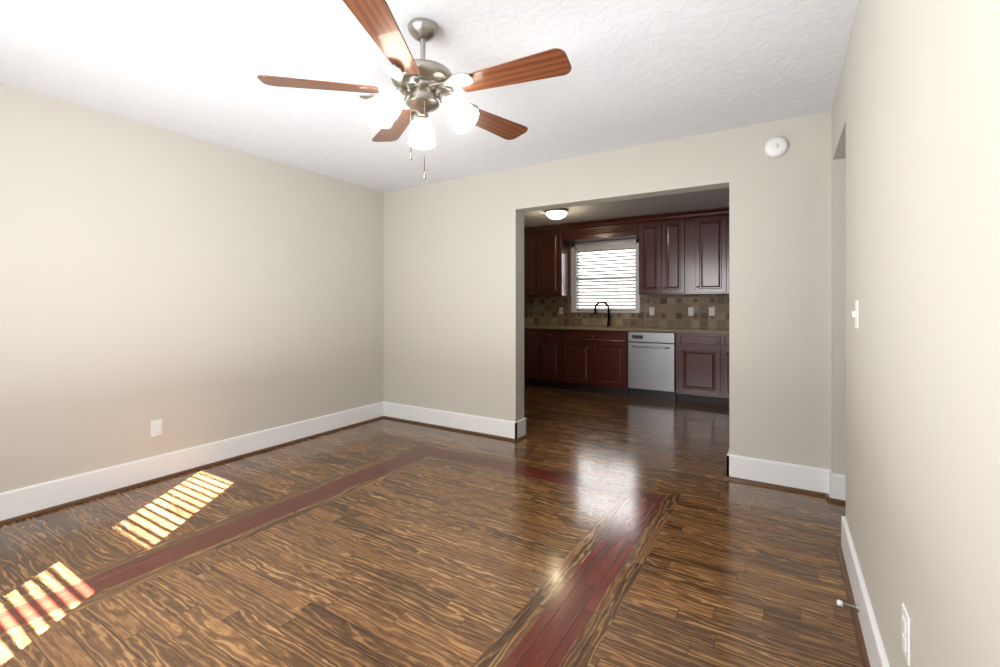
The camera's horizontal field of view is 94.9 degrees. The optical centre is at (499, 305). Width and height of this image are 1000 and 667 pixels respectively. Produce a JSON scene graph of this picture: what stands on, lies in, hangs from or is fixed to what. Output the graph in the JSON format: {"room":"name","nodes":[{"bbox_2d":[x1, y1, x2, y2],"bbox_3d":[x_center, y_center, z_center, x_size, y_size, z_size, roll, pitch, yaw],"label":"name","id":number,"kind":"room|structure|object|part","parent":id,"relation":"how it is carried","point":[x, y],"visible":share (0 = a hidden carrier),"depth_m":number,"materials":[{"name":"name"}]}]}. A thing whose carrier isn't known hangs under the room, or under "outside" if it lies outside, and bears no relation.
{"room":"empty living room","nodes":[
{"label":"empty living room","id":0,"kind":"room"},
{"bbox_2d":[0,83,383,492],"bbox_3d":[-1.596,-0.016,4.553,0.120,2.440,7.570,0,0,32],"label":"wall","id":1,"kind":"structure","parent":0,"point":[190,292],"depth_m":3.20,"materials":[{"name":"beige paint"}]},
{"bbox_2d":[151,419,161,436],"bbox_3d":[-2.374,0.844,3.170,0.009,0.115,0.070,0,0,32],"label":"electrical outlet","id":2,"kind":"object","parent":1,"relation":"attached to","point":[156,427],"visible":1,"depth_m":3.17,"materials":[{"name":"white plastic"}]},
{"bbox_2d":[0,401,383,520],"bbox_3d":[-2.360,1.120,3.186,0.016,0.168,4.200,0,0,32],"label":"baseboard","id":3,"kind":"structure","parent":1,"relation":"attached to","point":[25,500],"depth_m":3.19,"materials":[{"name":"white wood"}]},
{"bbox_2d":[0,0,858,227],"bbox_3d":[0.532,-1.286,3.221,5.700,0.100,8.100,0,0,32],"label":"ceiling","id":4,"kind":"structure","parent":0,"point":[642,72],"depth_m":2.42,"materials":[{"name":"white paint"}]},
{"bbox_2d":[257,0,571,179],"bbox_3d":[-0.304,-0.888,2.026,1.265,0.693,1.280,0,0,32],"label":"fan","id":5,"kind":"object","parent":4,"relation":"hanging from","point":[423,83],"visible":1,"depth_m":1.92,"materials":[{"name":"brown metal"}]},
{"label":"blade","id":6,"kind":"part","parent":5,"relation":"part of","materials":[{"name":"brown wood"}]},
{"bbox_3d":[-0.393,-0.936,1.602,0.150,0.006,0.475,11,1,7],"label":"blade","id":7,"kind":"part","parent":5,"relation":"part of","materials":[{"name":"brown wood"}]},
{"bbox_3d":[-0.548,-0.936,2.400,0.150,0.006,0.475,-13,6,-28],"label":"blade","id":8,"kind":"part","parent":5,"relation":"part of","materials":[{"name":"brown wood"}]},
{"bbox_3d":[-0.049,-0.936,2.339,0.150,0.006,0.475,-15,-10,42],"label":"blade","id":9,"kind":"part","parent":5,"relation":"part of","materials":[{"name":"brown wood"}]},
{"bbox_3d":[0.046,-0.936,1.846,0.475,0.006,0.150,0,-11,25],"label":"blade","id":10,"kind":"part","parent":5,"relation":"part of","materials":[{"name":"brown wood"}]},
{"bbox_2d":[545,208,567,218],"bbox_3d":[0.730,-1.178,5.920,0.304,0.114,0.304,0,0,32],"label":"kitchen ceiling light","id":11,"kind":"object","parent":4,"relation":"attached to","point":[558,213],"visible":0.98,"depth_m":5.82,"materials":[{"name":"white glass"}]},
{"bbox_2d":[0,385,861,666],"bbox_3d":[0.532,1.254,3.221,5.700,0.100,8.100,0,0,32],"label":"floor","id":12,"kind":"structure","parent":0,"point":[577,528],"depth_m":2.19,"materials":[{"name":"brown wood"}]},
{"bbox_2d":[0,416,382,524],"bbox_3d":[-2.345,1.194,3.176,0.019,0.019,4.200,0,0,32],"label":"molding","id":13,"kind":"structure","parent":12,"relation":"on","point":[34,513],"depth_m":3.17,"materials":[{"name":"brown wood"}]},
{"bbox_2d":[383,416,515,441],"bbox_3d":[-0.568,1.194,4.517,1.666,0.019,0.019,0,0,32],"label":"molding","id":14,"kind":"structure","parent":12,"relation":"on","point":[459,430],"depth_m":4.44,"materials":[{"name":"brown wood"}]},
{"bbox_2d":[516,434,527,440],"bbox_3d":[0.204,1.194,4.164,0.019,0.019,0.192,0,0,32],"label":"shoe molding","id":15,"kind":"structure","parent":12,"relation":"on","point":[522,437],"depth_m":4.15,"materials":[{"name":"brown wood"}]},
{"bbox_2d":[524,327,563,388],"bbox_3d":[0.772,0.769,7.031,0.651,0.870,0.616,0,0,32],"label":"base cabinet","id":16,"kind":"object","parent":12,"relation":"on","point":[543,350],"depth_m":6.76,"materials":[{"name":"brown wood"}]},
{"bbox_2d":[564,331,639,394],"bbox_3d":[1.452,0.769,6.611,0.947,0.870,0.616,0,0,32],"label":"base cabinet","id":17,"kind":"object","parent":12,"relation":"on","point":[594,361],"depth_m":6.33,"materials":[{"name":"brown wood"}]},
{"bbox_2d":[524,323,728,334],"bbox_3d":[1.755,0.314,6.415,3.616,0.040,0.631,0,0,32],"label":"countertop","id":18,"kind":"structure","parent":17,"relation":"on","point":[547,326],"depth_m":6.23,"materials":[{"name":"beige stone"}]},
{"bbox_2d":[594,301,610,325],"bbox_3d":[1.520,0.110,6.780,0.228,0.366,0.163,0,0,32],"label":"faucet","id":19,"kind":"object","parent":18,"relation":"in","point":[608,319],"visible":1,"depth_m":6.77,"materials":[{"name":"black metal"}]},
{"bbox_2d":[628,331,675,399],"bbox_3d":[2.090,0.771,6.163,0.596,0.866,0.656,0,0,32],"label":"dishwasher","id":20,"kind":"object","parent":12,"relation":"on","point":[651,364],"visible":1,"depth_m":5.93,"materials":[{"name":"silver plastic"}]},
{"bbox_3d":[1.807,0.406,6.024,0.140,0.045,0.003,0,0,32],"label":"panel","id":21,"kind":"part","parent":20,"relation":"part of","materials":[{"name":"black plastic"}]},
{"bbox_3d":[1.934,0.529,5.910,0.474,0.017,0.061,0,0,32],"label":"handle","id":22,"kind":"part","parent":20,"relation":"part of","materials":[{"name":"silver metal"}]},
{"bbox_2d":[676,331,723,404],"bbox_3d":[2.597,0.769,5.904,0.525,0.870,0.616,0,0,32],"label":"base cabinet","id":23,"kind":"object","parent":12,"relation":"on","point":[699,358],"depth_m":5.64,"materials":[{"name":"brown wood"}]},
{"bbox_2d":[724,335,728,405],"bbox_3d":[3.059,0.769,5.619,0.560,0.870,0.616,0,0,32],"label":"base cabinet","id":24,"kind":"object","parent":12,"relation":"on","point":[726,337],"depth_m":5.48,"materials":[{"name":"brown wood"}]},
{"bbox_2d":[726,476,827,496],"bbox_3d":[1.830,1.194,3.036,0.596,0.019,0.019,0,0,32],"label":"molding","id":25,"kind":"structure","parent":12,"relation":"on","point":[777,486],"depth_m":3.03,"materials":[{"name":"brown wood"}]},
{"bbox_2d":[830,498,845,504],"bbox_3d":[2.098,1.194,2.788,0.152,0.019,0.019,0,0,32],"label":"molding","id":26,"kind":"structure","parent":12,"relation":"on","point":[834,500],"depth_m":2.80,"materials":[{"name":"brown wood"}]},
{"bbox_2d":[836,545,869,666],"bbox_3d":[0.774,1.194,0.807,0.019,0.019,3.446,0,0,32],"label":"molding","id":27,"kind":"structure","parent":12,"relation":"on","point":[859,637],"depth_m":1.77,"materials":[{"name":"brown wood"}]},
{"bbox_2d":[570,243,574,312],"bbox_3d":[0.757,-0.016,7.478,1.050,2.440,0.120,0,0,32],"label":"wall","id":28,"kind":"structure","parent":0,"point":[570,270],"depth_m":7.19,"materials":[{"name":"beige paint"}]},
{"bbox_2d":[524,224,571,298],"bbox_3d":[0.651,-0.692,7.264,0.846,1.072,0.346,0,0,32],"label":"upper cabinet","id":29,"kind":"object","parent":28,"relation":"attached to","point":[546,259],"depth_m":7.06,"materials":[{"name":"brown wood"}]},
{"bbox_2d":[560,216,639,242],"bbox_3d":[1.501,-1.103,6.740,1.150,0.250,0.346,0,0,32],"label":"valance","id":30,"kind":"object","parent":28,"relation":"attached to","point":[626,227],"depth_m":6.60,"materials":[{"name":"brown wood"}]},
{"bbox_3d":[1.415,-1.060,6.601,1.110,0.148,0.020,0,0,32],"label":"valance panel","id":31,"kind":"part","parent":30,"relation":"part of","materials":[{"name":"brown wood"}]},
{"bbox_2d":[524,292,728,329],"bbox_3d":[1.918,0.064,6.680,3.616,0.460,0.010,0,0,32],"label":"backsplash","id":32,"kind":"structure","parent":28,"relation":"attached to","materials":[{"name":"tile"}]},
{"bbox_2d":[649,307,653,314],"bbox_3d":[2.158,0.074,6.519,0.070,0.115,0.009,0,0,32],"label":"outlet","id":33,"kind":"object","parent":32,"relation":"attached to","point":[651,310],"visible":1,"depth_m":6.52,"materials":[{"name":"white plastic"}]},
{"bbox_2d":[688,307,693,315],"bbox_3d":[2.600,0.074,6.246,0.070,0.115,0.009,0,0,32],"label":"outlet","id":34,"kind":"object","parent":32,"relation":"attached to","point":[690,311],"visible":1,"depth_m":6.24,"materials":[{"name":"white plastic"}]},
{"bbox_2d":[709,307,714,315],"bbox_3d":[2.821,0.074,6.109,0.070,0.115,0.009,0,0,32],"label":"outlet","id":35,"kind":"object","parent":32,"relation":"attached to","point":[711,311],"visible":1,"depth_m":6.11,"materials":[{"name":"white plastic"}]},
{"bbox_2d":[384,111,831,469],"bbox_3d":[0.459,-0.016,4.007,3.950,2.440,0.160,0,0,32],"label":"wall","id":36,"kind":"structure","parent":0,"point":[780,308],"depth_m":3.48,"materials":[{"name":"beige paint"}]},
{"bbox_2d":[384,402,516,438],"bbox_3d":[-0.559,1.120,4.532,1.666,0.168,0.016,0,0,32],"label":"baseboard","id":37,"kind":"structure","parent":36,"relation":"attached to","point":[492,426],"depth_m":4.46,"materials":[{"name":"white wood"}]},
{"bbox_2d":[515,418,525,437],"bbox_3d":[0.189,1.120,4.173,0.016,0.168,0.192,0,0,32],"label":"baseboard","id":38,"kind":"structure","parent":36,"relation":"attached to","point":[521,427],"depth_m":4.17,"materials":[{"name":"white wood"}]},
{"bbox_2d":[764,137,787,157],"bbox_3d":[1.831,-1.056,3.040,0.136,0.136,0.043,0,0,32],"label":"smoke detector","id":39,"kind":"object","parent":36,"relation":"attached to","point":[775,147],"visible":1,"depth_m":3.03,"materials":[{"name":"white plastic"}]},
{"bbox_2d":[727,454,829,493],"bbox_3d":[1.839,1.120,3.051,0.596,0.168,0.016,0,0,32],"label":"baseboard","id":40,"kind":"structure","parent":36,"relation":"attached to","point":[816,479],"depth_m":3.04,"materials":[{"name":"white wood"}]},
{"bbox_2d":[636,211,691,294],"bbox_3d":[2.271,-0.692,6.264,0.660,1.072,0.346,0,0,32],"label":"upper cabinet","id":41,"kind":"object","parent":0,"relation":"attached to","point":[683,261],"depth_m":6.10,"materials":[{"name":"brown wood"}]},
{"bbox_2d":[692,207,727,294],"bbox_3d":[2.738,-0.692,5.975,0.440,1.072,0.346,0,0,32],"label":"upper cabinet","id":42,"kind":"object","parent":0,"relation":"attached to","point":[709,226],"depth_m":5.82,"materials":[{"name":"brown wood"}]},
{"bbox_2d":[728,207,728,294],"bbox_3d":[3.147,-0.692,5.723,0.520,1.072,0.346,0,0,32],"label":"upper cabinet","id":43,"kind":"object","parent":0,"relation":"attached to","point":[728,207],"depth_m":5.73,"materials":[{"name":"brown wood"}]},
{"bbox_2d":[832,0,999,666],"bbox_3d":[1.867,-0.016,2.414,0.120,2.440,7.570,0,0,32],"label":"wall","id":44,"kind":"structure","parent":0,"point":[923,288],"depth_m":1.01,"materials":[{"name":"beige paint"}]},
{"bbox_2d":[829,470,832,497],"bbox_3d":[2.068,1.120,2.868,0.016,0.168,0.086,0,0,32],"label":"baseboard","id":45,"kind":"structure","parent":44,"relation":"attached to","point":[831,485],"depth_m":2.83,"materials":[{"name":"white wood"}]},
{"bbox_2d":[829,473,845,499],"bbox_3d":[2.107,1.120,2.803,0.152,0.168,0.016,0,0,32],"label":"baseboard","id":46,"kind":"structure","parent":44,"relation":"attached to","point":[839,486],"depth_m":2.81,"materials":[{"name":"white wood"}]},
{"bbox_2d":[837,600,859,611],"bbox_3d":[1.329,1.144,1.753,0.069,0.028,0.028,0,0,32],"label":"door stop","id":47,"kind":"object","parent":44,"relation":"attached to","point":[842,603],"visible":1,"depth_m":1.75,"materials":[{"name":"silver metal"}]},
{"bbox_2d":[852,300,858,328],"bbox_3d":[1.459,0.034,1.885,0.018,0.115,0.070,0,0,32],"label":"light switch","id":48,"kind":"object","parent":44,"relation":"attached to","point":[855,313],"visible":0.96,"depth_m":1.87,"materials":[{"name":"white plastic"}]},
{"bbox_2d":[841,516,889,666],"bbox_3d":[0.789,1.120,0.797,0.016,0.168,3.446,0,0,32],"label":"baseboard","id":49,"kind":"structure","parent":44,"relation":"attached to","point":[876,653],"depth_m":1.66,"materials":[{"name":"white wood"}]},
{"bbox_2d":[902,603,910,665],"bbox_3d":[0.995,0.804,1.125,0.009,0.115,0.070,0,0,32],"label":"electrical outlet","id":50,"kind":"object","parent":44,"relation":"attached to","point":[906,633],"visible":1,"depth_m":1.11,"materials":[{"name":"white plastic"}]},
{"bbox_3d":[1.608,0.639,6.952,0.950,1.130,0.120,0,0,32],"label":"wall","id":51,"kind":"structure","parent":0,"visible":0},
{"bbox_2d":[571,239,639,312],"bbox_3d":[1.598,-0.436,6.935,1.060,1.070,0.160,0,0,32],"label":"kitchen window","id":52,"kind":"structure","parent":51,"relation":"in","point":[607,272],"depth_m":6.94,"materials":[{"name":"white plastic"}]}
]}

